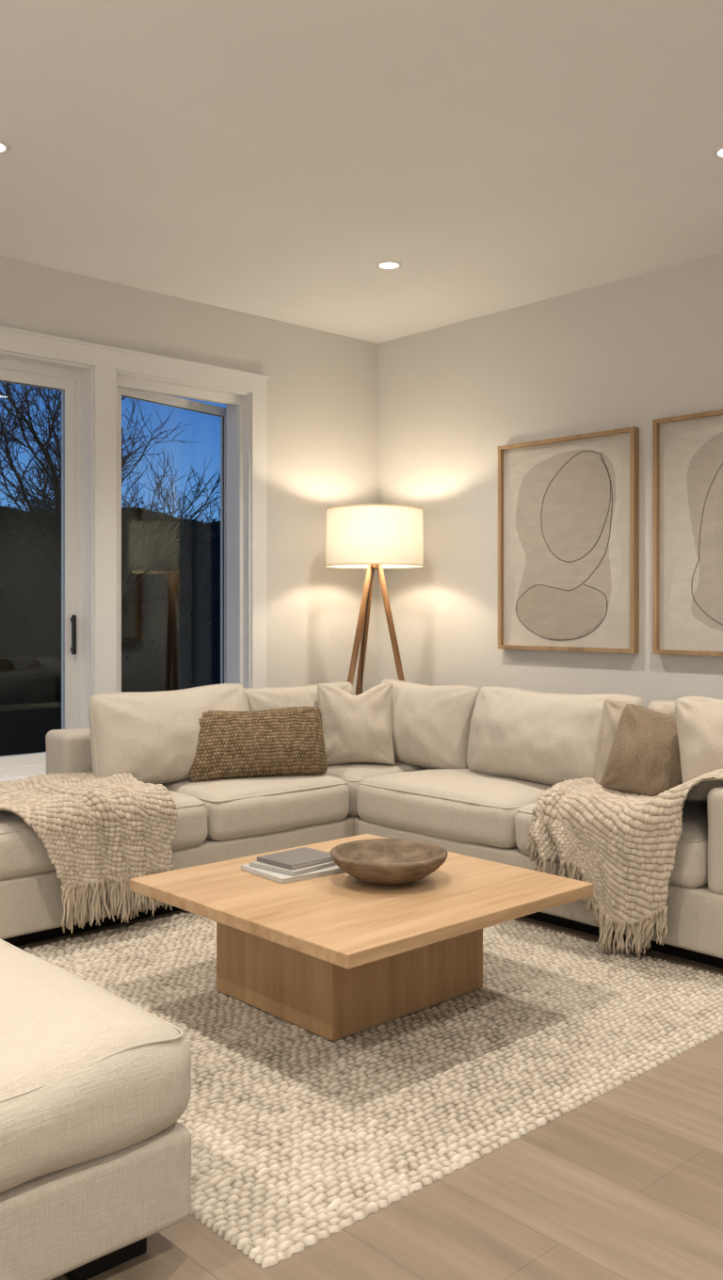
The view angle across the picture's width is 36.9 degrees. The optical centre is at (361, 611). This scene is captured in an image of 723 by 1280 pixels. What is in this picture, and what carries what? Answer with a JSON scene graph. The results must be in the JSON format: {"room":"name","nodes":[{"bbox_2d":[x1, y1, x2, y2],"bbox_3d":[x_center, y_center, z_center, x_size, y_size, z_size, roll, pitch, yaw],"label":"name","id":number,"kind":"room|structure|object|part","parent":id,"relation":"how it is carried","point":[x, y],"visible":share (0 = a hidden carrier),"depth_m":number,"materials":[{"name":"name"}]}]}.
{"room":"living room","nodes":[
{"label":"living room","id":0,"kind":"room"},
{"bbox_2d":[0,256,377,694],"bbox_3d":[-2.564,-0.237,4.445,7.060,2.875,0.210,0,0,-43],"label":"wall","id":1,"kind":"structure","parent":0,"point":[322,386],"depth_m":6.29,"materials":[{"name":"paint"}]},
{"bbox_2d":[0,358,81,778],"bbox_3d":[-1.948,-0.208,5.053,1.362,2.016,0.140,0,0,-43],"label":"door frame","id":2,"kind":"structure","parent":1,"relation":"in","point":[69,382],"depth_m":5.45,"materials":[{"name":"white paint"}]},
{"bbox_3d":[-1.449,0.115,5.443,0.022,0.200,0.035,0,0,-43],"label":"handle","id":3,"kind":"part","parent":2,"relation":"part of","materials":[{"name":"black metal"}]},
{"bbox_2d":[0,350,93,781],"bbox_3d":[-1.918,-0.205,5.020,1.390,2.050,0.240,0,0,-43],"label":"trim","id":4,"kind":"structure","parent":1,"relation":"attached to","point":[87,371],"depth_m":5.43,"materials":[{"name":"white paint"}]},
{"bbox_2d":[0,325,269,695],"bbox_3d":[-1.485,-0.208,5.274,2.590,2.257,0.034,0,0,-43],"label":"trim","id":5,"kind":"structure","parent":1,"relation":"attached to","point":[105,360],"depth_m":5.48,"materials":[{"name":"white paint"}]},
{"bbox_2d":[116,375,242,692],"bbox_3d":[-1.035,-0.208,5.953,0.905,2.016,0.253,0,0,-43],"label":"window","id":6,"kind":"structure","parent":1,"relation":"in","point":[161,393],"depth_m":6.10,"materials":[{"name":"white paint"}]},
{"bbox_2d":[116,369,250,687],"bbox_3d":[-1.003,-0.205,5.864,0.860,2.050,0.240,0,0,-43],"label":"trim","id":7,"kind":"structure","parent":1,"relation":"attached to","point":[230,409],"depth_m":6.11,"materials":[{"name":"white paint"}]},
{"bbox_2d":[0,0,722,343],"bbox_3d":[-0.021,-1.725,1.689,7.460,0.100,7.710,0,0,-43],"label":"ceiling","id":8,"kind":"structure","parent":0,"point":[263,158],"depth_m":3.94,"materials":[{"name":"paint"}]},
{"bbox_2d":[0,140,11,154],"bbox_3d":[-1.327,-1.672,3.889,0.132,0.006,0.132,0,0,-43],"label":"recessed light","id":9,"kind":"object","parent":8,"relation":"in","point":[5,148],"visible":1,"depth_m":3.90,"materials":[{"name":"white paint"}]},
{"bbox_2d":[375,260,402,270],"bbox_3d":[0.132,-1.672,5.224,0.132,0.006,0.132,0,0,-43],"label":"recessed light","id":10,"kind":"object","parent":8,"relation":"in","point":[383,264],"visible":1,"depth_m":5.22,"materials":[{"name":"white paint"}]},
{"bbox_2d":[711,144,722,159],"bbox_3d":[1.341,-1.672,3.932,0.132,0.006,0.132,0,0,-43],"label":"recessed light","id":11,"kind":"object","parent":8,"relation":"in","point":[717,152],"visible":1,"depth_m":3.94,"materials":[{"name":"white paint"}]},
{"bbox_2d":[16,910,722,1279],"bbox_3d":[-0.021,1.250,1.689,7.460,0.100,7.710,0,0,-43],"label":"floor","id":12,"kind":"structure","parent":0,"point":[626,1184],"depth_m":2.16,"materials":[{"name":"brown wood"}]},
{"bbox_2d":[0,938,191,1279],"bbox_3d":[-0.997,0.975,2.000,1.130,0.451,0.966,0,0,-43],"label":"ottoman","id":13,"kind":"object","parent":12,"relation":"on","point":[95,1086],"visible":1,"depth_m":1.91,"materials":[{"name":"fabric"}]},
{"bbox_3d":[-0.489,1.169,2.012,0.150,0.062,0.100,0,0,-43],"label":"leg","id":14,"kind":"part","parent":13,"relation":"part of","materials":[{"name":"black wood"}]},
{"bbox_2d":[0,678,722,968],"bbox_3d":[0.015,0.765,4.164,2.576,0.869,2.805,0,0,-43],"label":"sectional sofa","id":15,"kind":"object","parent":12,"relation":"on","point":[469,772],"visible":0.59,"depth_m":4.50,"materials":[{"name":"beige fabric"}]},
{"bbox_3d":[-0.624,0.730,5.336,1.925,0.425,0.215,0,0,-43],"label":"backrest","id":16,"kind":"part","parent":15,"relation":"part of","materials":[{"name":"fabric"}]},
{"bbox_2d":[0,771,176,933],"bbox_3d":[-1.236,0.895,4.076,0.993,0.488,0.718,0,0,-43],"label":"throw blanket","id":17,"kind":"object","parent":15,"relation":"on","point":[98,834],"visible":0.88,"depth_m":3.94,"materials":[{"name":"beige fabric"}]},
{"bbox_2d":[0,790,207,879],"bbox_3d":[-1.160,0.829,4.246,0.960,0.223,0.678,0,0,-43],"label":"seat cushion","id":18,"kind":"object","parent":15,"relation":"on","point":[24,856],"depth_m":3.84,"materials":[{"name":"fabric"}]},
{"bbox_2d":[88,684,249,784],"bbox_3d":[-0.818,0.544,4.765,0.794,0.420,0.357,0,0,-43],"label":"cushion","id":19,"kind":"object","parent":15,"relation":"on","point":[152,737],"depth_m":4.55,"materials":[{"name":"fabric"}]},
{"bbox_2d":[162,774,349,840],"bbox_3d":[-0.532,0.829,4.828,0.778,0.224,0.679,0,0,-43],"label":"seat cushion","id":20,"kind":"object","parent":15,"relation":"on","point":[261,808],"depth_m":4.58,"materials":[{"name":"fabric"}]},
{"bbox_2d":[189,706,327,782],"bbox_3d":[-0.461,0.584,4.791,0.632,0.307,0.229,0,0,-22],"label":"lumbar pillow","id":21,"kind":"object","parent":15,"relation":"on","point":[280,742],"visible":0.91,"depth_m":4.71,"materials":[{"name":"brown fabric"}]},
{"bbox_2d":[244,682,355,711],"bbox_3d":[-0.293,0.555,5.287,0.710,0.394,0.296,0,0,-43],"label":"cushion","id":22,"kind":"object","parent":15,"relation":"on","point":[258,698],"depth_m":5.15,"materials":[{"name":"fabric"}]},
{"bbox_2d":[317,682,394,766],"bbox_3d":[-0.028,0.537,5.173,0.364,0.390,0.217,0,0,-4],"label":"throw pillow","id":23,"kind":"object","parent":15,"relation":"on","point":[357,728],"visible":0.92,"depth_m":5.11,"materials":[{"name":"fabric"}]},
{"bbox_2d":[322,761,426,816],"bbox_3d":[-0.019,0.828,5.311,0.658,0.224,0.663,0,0,-43],"label":"seat cushion","id":24,"kind":"object","parent":15,"relation":"on","point":[353,774],"depth_m":5.03,"materials":[{"name":"fabric"}]},
{"bbox_2d":[379,679,479,768],"bbox_3d":[0.300,0.549,5.230,0.327,0.415,0.666,0,0,-43],"label":"cushion","id":25,"kind":"object","parent":15,"relation":"on","point":[431,724],"depth_m":5.04,"materials":[{"name":"fabric"}]},
{"bbox_2d":[356,768,551,848],"bbox_3d":[0.502,0.829,4.731,0.676,0.224,0.918,0,0,-43],"label":"seat cushion","id":26,"kind":"object","parent":15,"relation":"on","point":[457,808],"depth_m":4.50,"materials":[{"name":"fabric"}]},
{"bbox_2d":[466,687,643,785],"bbox_3d":[0.813,0.549,4.648,0.356,0.418,0.861,0,0,-43],"label":"cushion","id":27,"kind":"object","parent":15,"relation":"on","point":[521,737],"depth_m":4.54,"materials":[{"name":"fabric"}]},
{"bbox_2d":[514,802,707,888],"bbox_3d":[1.085,0.829,4.101,0.676,0.225,0.825,0,0,-43],"label":"seat cushion","id":28,"kind":"object","parent":15,"relation":"on","point":[690,871],"depth_m":3.66,"materials":[{"name":"fabric"}]},
{"bbox_2d":[524,768,722,959],"bbox_3d":[1.154,0.863,3.864,1.075,0.664,0.590,0,0,36],"label":"throw blanket","id":29,"kind":"object","parent":15,"relation":"on","point":[623,844],"visible":0.79,"depth_m":3.75,"materials":[{"name":"beige fabric"}]},
{"bbox_2d":[594,699,674,784],"bbox_3d":[1.095,0.542,4.241,0.349,0.382,0.166,0,0,28],"label":"throw pillow","id":30,"kind":"object","parent":15,"relation":"on","point":[612,711],"visible":0.27,"depth_m":4.27,"materials":[{"name":"beige fabric"}]},
{"bbox_2d":[601,704,687,809],"bbox_3d":[1.079,0.543,4.027,0.314,0.390,0.322,0,0,-43],"label":"throw pillow","id":31,"kind":"object","parent":15,"relation":"on","point":[644,759],"visible":0.65,"depth_m":3.94,"materials":[{"name":"beige fabric"}]},
{"bbox_2d":[647,701,706,804],"bbox_3d":[1.324,0.555,4.147,0.260,0.393,0.552,0,0,-43],"label":"cushion","id":32,"kind":"object","parent":15,"relation":"on","point":[653,705],"depth_m":4.28,"materials":[{"name":"fabric"}]},
{"bbox_2d":[674,696,722,800],"bbox_3d":[1.298,0.475,3.808,0.351,0.383,0.246,0,0,5],"label":"throw pillow","id":33,"kind":"object","parent":15,"relation":"on","point":[698,719],"visible":0.87,"depth_m":3.78,"materials":[{"name":"fabric"}]},
{"bbox_3d":[1.449,0.763,3.731,0.654,0.361,0.225,0,0,-43],"label":"armrest","id":34,"kind":"part","parent":15,"relation":"part of","materials":[{"name":"fabric"}]},
{"bbox_2d":[22,912,722,1268],"bbox_3d":[-0.113,1.192,3.425,2.061,0.014,2.052,0,0,-43],"label":"area rug","id":35,"kind":"object","parent":12,"relation":"on","point":[299,1135],"visible":0.56,"depth_m":2.85,"materials":[{"name":"fabric"}]},
{"bbox_2d":[129,833,592,1040],"bbox_3d":[-0.006,1.003,3.298,1.000,0.366,1.004,0,0,-43],"label":"coffee table","id":36,"kind":"object","parent":35,"relation":"on","point":[334,956],"visible":0.88,"depth_m":3.14,"materials":[{"name":"brown wood"}]},
{"bbox_2d":[240,864,343,883],"bbox_3d":[-0.216,0.812,3.427,0.245,0.014,0.230,0,0,-39],"label":"book","id":37,"kind":"object","parent":36,"relation":"on","point":[281,878],"visible":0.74,"depth_m":3.34,"materials":[{"name":"grey paper"}]},
{"bbox_2d":[249,860,335,876],"bbox_3d":[-0.210,0.799,3.442,0.200,0.012,0.215,0,0,41],"label":"book","id":38,"kind":"object","parent":37,"relation":"on","point":[257,864],"visible":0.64,"depth_m":3.37,"materials":[{"name":"grey paper"}]},
{"bbox_2d":[256,847,333,869],"bbox_3d":[-0.201,0.786,3.454,0.211,0.013,0.177,0,0,-43],"label":"book","id":39,"kind":"object","parent":38,"relation":"on","point":[304,856],"visible":0.88,"depth_m":3.43,"materials":[{"name":"grey paper"}]},
{"bbox_2d":[329,838,447,885],"bbox_3d":[0.083,0.773,3.301,0.358,0.093,0.360,0,0,-43],"label":"wooden bowl","id":40,"kind":"object","parent":36,"relation":"on","point":[375,861],"visible":1,"depth_m":3.31,"materials":[{"name":"brown wood"}]},
{"bbox_2d":[325,504,423,695],"bbox_3d":[0.066,0.310,6.139,0.555,1.784,0.581,0,0,-43],"label":"floor lamp","id":41,"kind":"object","parent":12,"relation":"on","point":[369,536],"visible":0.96,"depth_m":5.93,"materials":[{"name":"white fabric"}]},
{"bbox_3d":[-0.071,0.450,6.130,0.290,1.505,0.036,0,0,1],"label":"leg","id":42,"kind":"part","parent":41,"relation":"part of","materials":[{"name":"brown wood"}]},
{"bbox_3d":[-0.013,0.450,6.256,0.037,1.505,0.304,0,0,-35],"label":"leg","id":43,"kind":"part","parent":41,"relation":"part of","materials":[{"name":"brown wood"}]},
{"bbox_3d":[-0.048,0.472,6.218,0.066,1.446,0.304,0,0,-43],"label":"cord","id":44,"kind":"part","parent":41,"relation":"part of","materials":[{"name":"brown wood"}]},
{"bbox_3d":[0.075,-0.418,6.130,0.552,0.327,0.552,0,0,-43],"label":"lamp shade","id":45,"kind":"part","parent":41,"relation":"part of","materials":[{"name":"fabric"}]},
{"bbox_3d":[0.237,0.450,6.129,0.318,1.505,0.036,0,0,1],"label":"leg","id":46,"kind":"part","parent":41,"relation":"part of","materials":[{"name":"brown wood"}]},
{"bbox_2d":[377,252,722,707],"bbox_3d":[2.579,-0.237,4.224,0.200,2.875,7.510,0,0,-43],"label":"wall","id":47,"kind":"structure","parent":0,"point":[637,350],"depth_m":5.96,"materials":[{"name":"paint"}]},
{"bbox_2d":[497,426,639,653],"bbox_3d":[1.065,-0.355,5.681,0.045,1.120,0.871,0,0,-43],"label":"framed artwork","id":48,"kind":"object","parent":47,"relation":"attached to","point":[568,505],"visible":1,"depth_m":5.66,"materials":[{"name":"beige paper"}]},
{"bbox_2d":[652,409,722,655],"bbox_3d":[1.730,-0.365,4.961,0.045,1.140,0.875,0,0,-43],"label":"framed artwork","id":49,"kind":"object","parent":47,"relation":"attached to","point":[687,450],"visible":1,"depth_m":5.16,"materials":[{"name":"beige paper"}]},
{"label":"outside","id":50,"kind":"structure","parent":0,"visible":0},
{"bbox_2d":[0,707,61,755],"bbox_3d":[-5.823,1.500,25.480,42.000,0.100,34.650,0,0,-43],"label":"ground","id":51,"kind":"structure","parent":50,"point":[22,731],"depth_m":13.39,"materials":[{"name":"black"}]},
{"bbox_2d":[0,496,220,711],"bbox_3d":[-3.903,-0.160,17.492,14.052,3.272,1.080,0,0,-43],"label":"fence","id":52,"kind":"object","parent":51,"relation":"on","point":[170,619],"visible":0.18,"depth_m":17.39,"materials":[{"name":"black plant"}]},
{"bbox_2d":[0,382,220,692],"bbox_3d":[-3.804,-0.983,12.991,4.160,4.908,4.851,0,0,-43],"label":"bare tree","id":53,"kind":"object","parent":51,"relation":"on","point":[55,481],"visible":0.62,"depth_m":12.79,"materials":[{"name":"black plant"}]}
]}

